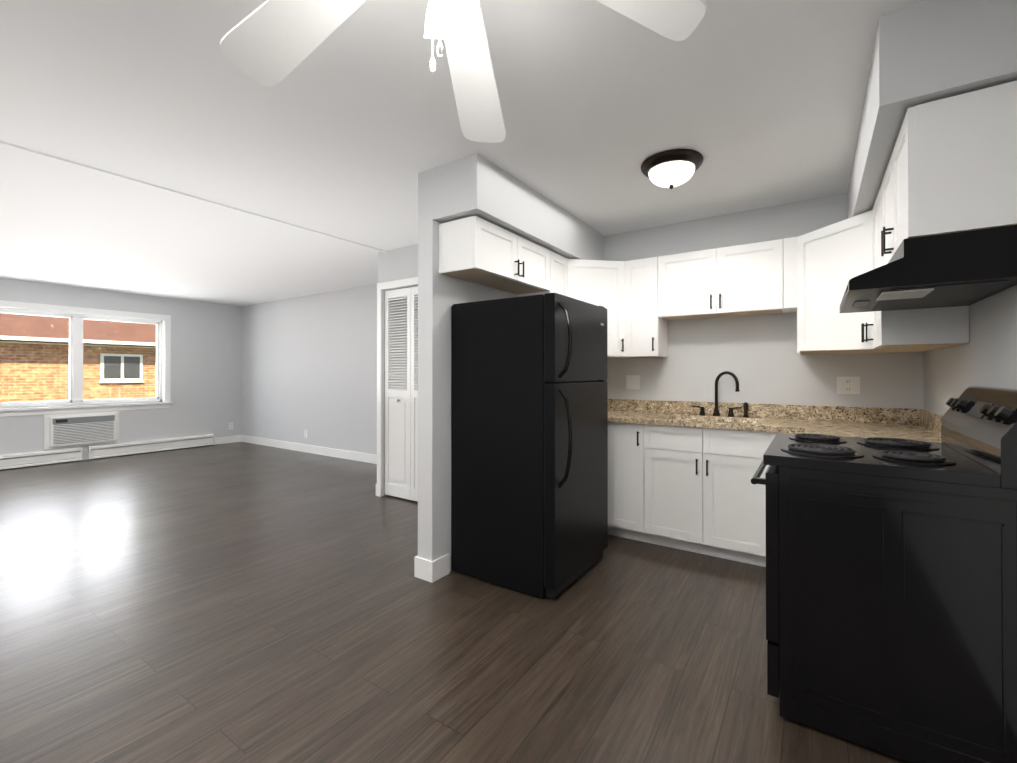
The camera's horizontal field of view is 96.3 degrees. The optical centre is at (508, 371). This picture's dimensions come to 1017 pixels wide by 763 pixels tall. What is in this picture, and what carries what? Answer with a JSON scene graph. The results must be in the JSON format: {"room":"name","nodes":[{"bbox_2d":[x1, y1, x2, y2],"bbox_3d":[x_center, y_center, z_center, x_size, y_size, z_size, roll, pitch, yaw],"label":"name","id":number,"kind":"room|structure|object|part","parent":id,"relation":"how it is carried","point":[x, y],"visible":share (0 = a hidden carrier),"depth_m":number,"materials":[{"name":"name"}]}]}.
{"room":"kitchen","nodes":[
{"label":"kitchen","id":0,"kind":"room"},
{"bbox_2d":[0,278,241,469],"bbox_3d":[-6.726,0.031,5.704,0.200,2.460,6.380,0,0,34],"label":"wall","id":1,"kind":"structure","parent":0,"point":[206,358],"depth_m":7.50,"materials":[{"name":"grey paint"}]},
{"bbox_2d":[0,411,118,455],"bbox_3d":[-6.254,0.836,6.148,0.079,0.495,1.590,0,0,34],"label":"air conditioner unit","id":2,"kind":"object","parent":1,"relation":"attached to","point":[70,430],"visible":1,"depth_m":6.42,"materials":[{"name":"white plastic"}]},
{"bbox_2d":[0,300,172,416],"bbox_3d":[-6.139,-0.163,6.486,0.200,1.495,2.260,0,0,34],"label":"window","id":3,"kind":"structure","parent":1,"relation":"in","point":[76,344],"depth_m":6.53,"materials":[{"name":"white plastic"}]},
{"bbox_2d":[0,434,214,469],"bbox_3d":[-6.734,1.158,5.439,0.072,0.188,5.864,0,0,34],"label":"baseboard heater","id":4,"kind":"object","parent":1,"relation":"attached to","point":[15,460],"visible":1,"depth_m":6.63,"materials":[{"name":"white metal"}]},
{"bbox_2d":[215,435,240,444],"bbox_3d":[-4.997,1.212,8.076,0.014,0.120,0.456,0,0,34],"label":"baseboard","id":5,"kind":"structure","parent":1,"relation":"attached to","point":[237,438],"depth_m":8.08,"materials":[{"name":"white wood"}]},
{"bbox_2d":[241,284,376,454],"bbox_3d":[-0.977,0.032,5.800,9.630,2.460,0.200,0,0,34],"label":"wall","id":6,"kind":"structure","parent":0,"point":[309,363],"depth_m":7.05,"materials":[{"name":"grey paint"}]},
{"bbox_2d":[241,435,376,463],"bbox_3d":[-2.794,1.207,6.889,4.993,0.120,0.014,0,0,34],"label":"baseboard","id":7,"kind":"structure","parent":6,"relation":"attached to","point":[357,456],"depth_m":7.02,"materials":[{"name":"white wood"}]},
{"bbox_2d":[378,244,417,496],"bbox_3d":[-0.605,0.024,4.188,1.662,2.460,0.100,0,0,34],"label":"wall","id":8,"kind":"structure","parent":0,"point":[398,264],"depth_m":4.48,"materials":[{"name":"grey paint"}]},
{"bbox_2d":[377,277,417,496],"bbox_3d":[-0.663,0.181,4.157,1.595,2.145,0.014,0,0,34],"label":"door frame","id":9,"kind":"structure","parent":8,"relation":"attached to","point":[398,283],"depth_m":4.58,"materials":[{"name":"white wood"}]},
{"bbox_2d":[385,286,417,501],"bbox_3d":[-0.645,0.211,4.189,1.466,2.055,0.076,0,0,34],"label":"louvered closet door","id":10,"kind":"structure","parent":8,"relation":"in","point":[401,439],"depth_m":4.47,"materials":[{"name":"white wood"}]},
{"bbox_2d":[0,442,908,762],"bbox_3d":[-2.814,1.298,3.065,9.630,0.100,6.780,0,0,34],"label":"floor","id":11,"kind":"structure","parent":0,"point":[238,602],"depth_m":2.12,"materials":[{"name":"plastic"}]},
{"bbox_2d":[451,293,607,598],"bbox_3d":[0.186,0.408,2.924,0.805,1.680,0.750,0,0,34],"label":"refrigerator","id":12,"kind":"object","parent":11,"relation":"on","point":[529,446],"visible":1,"depth_m":2.63,"materials":[{"name":"black metal"}]},
{"bbox_2d":[608,422,615,535],"bbox_3d":[0.680,0.816,3.798,0.658,0.868,0.600,0,0,34],"label":"base cabinet","id":13,"kind":"object","parent":11,"relation":"on","point":[611,426],"depth_m":3.38,"materials":[{"name":"white wood"}]},
{"bbox_2d":[616,423,651,543],"bbox_3d":[1.018,0.814,3.571,0.393,0.868,0.600,0,0,34],"label":"base cabinet","id":14,"kind":"object","parent":11,"relation":"on","point":[633,441],"depth_m":3.30,"materials":[{"name":"white wood"}]},
{"bbox_2d":[652,425,755,564],"bbox_3d":[1.458,0.813,3.275,0.904,0.868,0.600,0,0,34],"label":"base cabinet","id":15,"kind":"object","parent":11,"relation":"on","point":[695,490],"depth_m":3.02,"materials":[{"name":"white wood"}]},
{"bbox_2d":[608,399,927,433],"bbox_3d":[1.420,0.308,3.293,2.451,0.140,0.616,0,0,34],"label":"countertop","id":16,"kind":"structure","parent":15,"relation":"on","point":[772,418],"depth_m":3.34,"materials":[{"name":"beige stone"}]},
{"bbox_2d":[691,371,748,416],"bbox_3d":[1.580,0.168,3.426,0.397,0.340,0.122,0,0,34],"label":"bronze faucet","id":17,"kind":"object","parent":16,"relation":"on","point":[730,413],"visible":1,"depth_m":3.40,"materials":[{"name":"brown metal"}]},
{"bbox_2d":[756,432,776,566],"bbox_3d":[1.914,0.811,2.931,0.474,0.868,0.661,0,0,34],"label":"base cabinet","id":18,"kind":"object","parent":11,"relation":"on","point":[763,439],"depth_m":2.84,"materials":[{"name":"white wood"}]},
{"bbox_2d":[796,407,942,442],"bbox_3d":[1.848,0.303,2.290,0.621,0.140,0.570,0,0,34],"label":"countertop","id":19,"kind":"structure","parent":18,"relation":"on","point":[901,423],"depth_m":2.83,"materials":[{"name":"beige stone"}]},
{"bbox_2d":[751,386,1016,762],"bbox_3d":[1.409,0.651,1.776,0.762,1.183,0.755,0,0,34],"label":"range","id":20,"kind":"object","parent":11,"relation":"on","point":[891,596],"visible":1,"depth_m":1.46,"materials":[{"name":"black metal"}]},
{"bbox_2d":[0,0,927,305],"bbox_3d":[-2.814,-1.261,3.077,9.630,0.100,6.780,0,0,34],"label":"ceiling","id":21,"kind":"structure","parent":0,"point":[350,128],"depth_m":2.27,"materials":[{"name":"white paint"}]},
{"bbox_2d":[0,141,385,251],"bbox_3d":[-2.717,-1.209,2.360,0.028,0.012,5.300,0,0,34],"label":"trim","id":22,"kind":"structure","parent":21,"relation":"attached to","point":[141,182],"depth_m":3.01,"materials":[{"name":"white wood"}]},
{"bbox_2d":[220,0,706,142],"bbox_3d":[-0.200,-0.971,1.071,1.234,0.499,1.248,0,0,34],"label":"ceiling fan","id":23,"kind":"object","parent":21,"relation":"hanging from","point":[269,43],"visible":1,"depth_m":1.26,"materials":[{"name":"white painted wood"},{"name":"white metal"}]},
{"bbox_3d":[-0.171,-0.841,1.080,0.079,0.240,0.058,0,0,34],"label":"chain","id":24,"kind":"part","parent":23,"relation":"part of","materials":[{"name":"silver metal"}]},
{"bbox_3d":[-0.170,-0.976,1.184,0.120,0.173,0.120,0,40,-1],"label":"lamp shade","id":25,"kind":"part","parent":23,"relation":"part of","materials":[{"name":"white glass"}]},
{"bbox_2d":[641,149,702,188],"bbox_3d":[0.947,-1.136,2.649,0.344,0.153,0.344,0,0,34],"label":"kitchen ceiling light","id":26,"kind":"object","parent":21,"relation":"attached to","point":[671,169],"visible":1,"depth_m":2.56,"materials":[{"name":"white glass"}]},
{"bbox_2d":[418,168,517,570],"bbox_3d":[0.011,0.021,3.507,0.120,2.460,1.840,0,0,34],"label":"wall","id":27,"kind":"structure","parent":0,"point":[439,295],"depth_m":2.76,"materials":[{"name":"grey paint"}]},
{"bbox_2d":[414,554,449,577],"bbox_3d":[-0.258,1.189,3.223,0.014,0.120,1.104,0,0,34],"label":"baseboard","id":28,"kind":"structure","parent":27,"relation":"attached to","point":[431,571],"depth_m":2.74,"materials":[{"name":"white wood"}]},
{"bbox_2d":[439,216,550,296],"bbox_3d":[-0.059,-0.741,3.046,0.280,0.298,0.885,0,0,34],"label":"upper cabinet","id":29,"kind":"object","parent":27,"relation":"attached to","point":[473,249],"depth_m":2.80,"materials":[{"name":"white wood"}]},
{"bbox_2d":[527,251,570,296],"bbox_3d":[0.300,-0.503,3.545,0.317,0.768,0.343,0,0,34],"label":"upper cabinet","id":30,"kind":"object","parent":27,"relation":"attached to","point":[560,265],"depth_m":3.48,"materials":[{"name":"white wood"}]},
{"bbox_2d":[433,153,603,259],"bbox_3d":[0.200,-1.056,3.386,0.335,0.308,1.840,0,0,34],"label":"soffit","id":31,"kind":"structure","parent":0,"point":[478,185],"depth_m":2.79,"materials":[{"name":"grey paint"}]},
{"bbox_2d":[604,193,923,408],"bbox_3d":[1.571,0.021,3.627,2.575,2.460,0.100,0,0,34],"label":"wall","id":32,"kind":"structure","parent":0,"point":[761,359],"depth_m":3.40,"materials":[{"name":"grey paint"}]},
{"bbox_2d":[571,259,630,357],"bbox_3d":[0.669,-0.502,3.777,0.671,0.768,0.658,0,0,34],"label":"upper cabinet","id":33,"kind":"object","parent":32,"relation":"attached to","point":[607,284],"depth_m":3.64,"materials":[{"name":"white wood"}]},
{"bbox_2d":[626,375,639,388],"bbox_3d":[1.065,0.092,3.900,0.118,0.118,0.008,0,0,34],"label":"outlet","id":34,"kind":"object","parent":32,"relation":"attached to","point":[632,381],"visible":1,"depth_m":3.90,"materials":[{"name":"white plastic"}]},
{"bbox_2d":[619,255,670,357],"bbox_3d":[1.114,-0.503,3.685,0.375,0.768,0.315,0,0,34],"label":"upper cabinet","id":35,"kind":"object","parent":32,"relation":"attached to","point":[649,319],"depth_m":3.57,"materials":[{"name":"white wood"}]},
{"bbox_2d":[667,238,786,319],"bbox_3d":[1.574,-0.654,3.397,0.827,0.468,0.280,0,0,34],"label":"upper cabinet","id":36,"kind":"object","parent":32,"relation":"attached to","point":[745,279],"depth_m":3.24,"materials":[{"name":"white wood"}]},
{"bbox_2d":[837,377,859,393],"bbox_3d":[2.293,0.094,3.074,0.125,0.118,0.008,0,0,34],"label":"outlet","id":37,"kind":"object","parent":32,"relation":"attached to","point":[848,385],"visible":1,"depth_m":3.07,"materials":[{"name":"white plastic"}]},
{"bbox_2d":[848,0,1016,217],"bbox_3d":[1.943,-1.062,2.218,0.380,0.308,1.830,0,0,34],"label":"soffit","id":38,"kind":"structure","parent":0,"point":[928,51],"depth_m":1.51,"materials":[{"name":"grey paint"}]},
{"bbox_2d":[923,285,1016,414],"bbox_3d":[1.097,0.006,0.438,0.200,2.460,6.380,0,0,34],"label":"wall","id":39,"kind":"structure","parent":0,"point":[986,356],"depth_m":1.88,"materials":[{"name":"grey paint"}]},
{"bbox_2d":[791,213,934,354],"bbox_3d":[2.142,-0.507,2.767,0.662,0.768,0.690,0,0,34],"label":"upper cabinet","id":40,"kind":"object","parent":39,"relation":"attached to","point":[824,260],"depth_m":2.79,"materials":[{"name":"white wood"}]},
{"bbox_2d":[863,192,968,352],"bbox_3d":[1.998,-0.509,2.264,0.338,0.768,0.510,0,0,34],"label":"upper cabinet","id":41,"kind":"object","parent":39,"relation":"attached to","point":[940,327],"depth_m":2.14,"materials":[{"name":"white wood"}]},
{"bbox_2d":[840,225,1016,312],"bbox_3d":[1.624,-0.365,1.822,0.465,0.170,0.756,0,0,34],"label":"range hood","id":42,"kind":"object","parent":41,"relation":"attached to","point":[966,268],"visible":1,"depth_m":1.53,"materials":[{"name":"black painted metal"},{"name":"grey plastic"}]},
{"bbox_2d":[879,81,1016,266],"bbox_3d":[1.693,-0.675,1.777,0.300,0.441,0.758,0,0,34],"label":"upper cabinet","id":43,"kind":"object","parent":39,"relation":"attached to","point":[952,166],"depth_m":1.49,"materials":[{"name":"white wood"}]},
{"label":"outside","id":44,"kind":"structure","parent":0,"visible":0},
{"bbox_3d":[-20.447,5.399,13.722,30.550,0.200,60.000,0,0,34],"label":"ground","id":45,"kind":"structure","parent":44,"visible":0},
{"bbox_2d":[0,336,155,402],"bbox_3d":[-18.463,2.191,7.821,6.450,6.160,32.400,0,0,34],"label":"brick building","id":46,"kind":"structure","parent":45,"relation":"on","point":[92,365],"depth_m":12.41,"materials":[{"name":"orange"}]},
{"bbox_2d":[0,313,155,342],"bbox_3d":[-20.745,-1.951,9.377,11.950,2.140,32.400,0,0,34],"label":"roof","id":47,"kind":"structure","parent":46,"relation":"on","point":[94,327],"depth_m":12.94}
]}

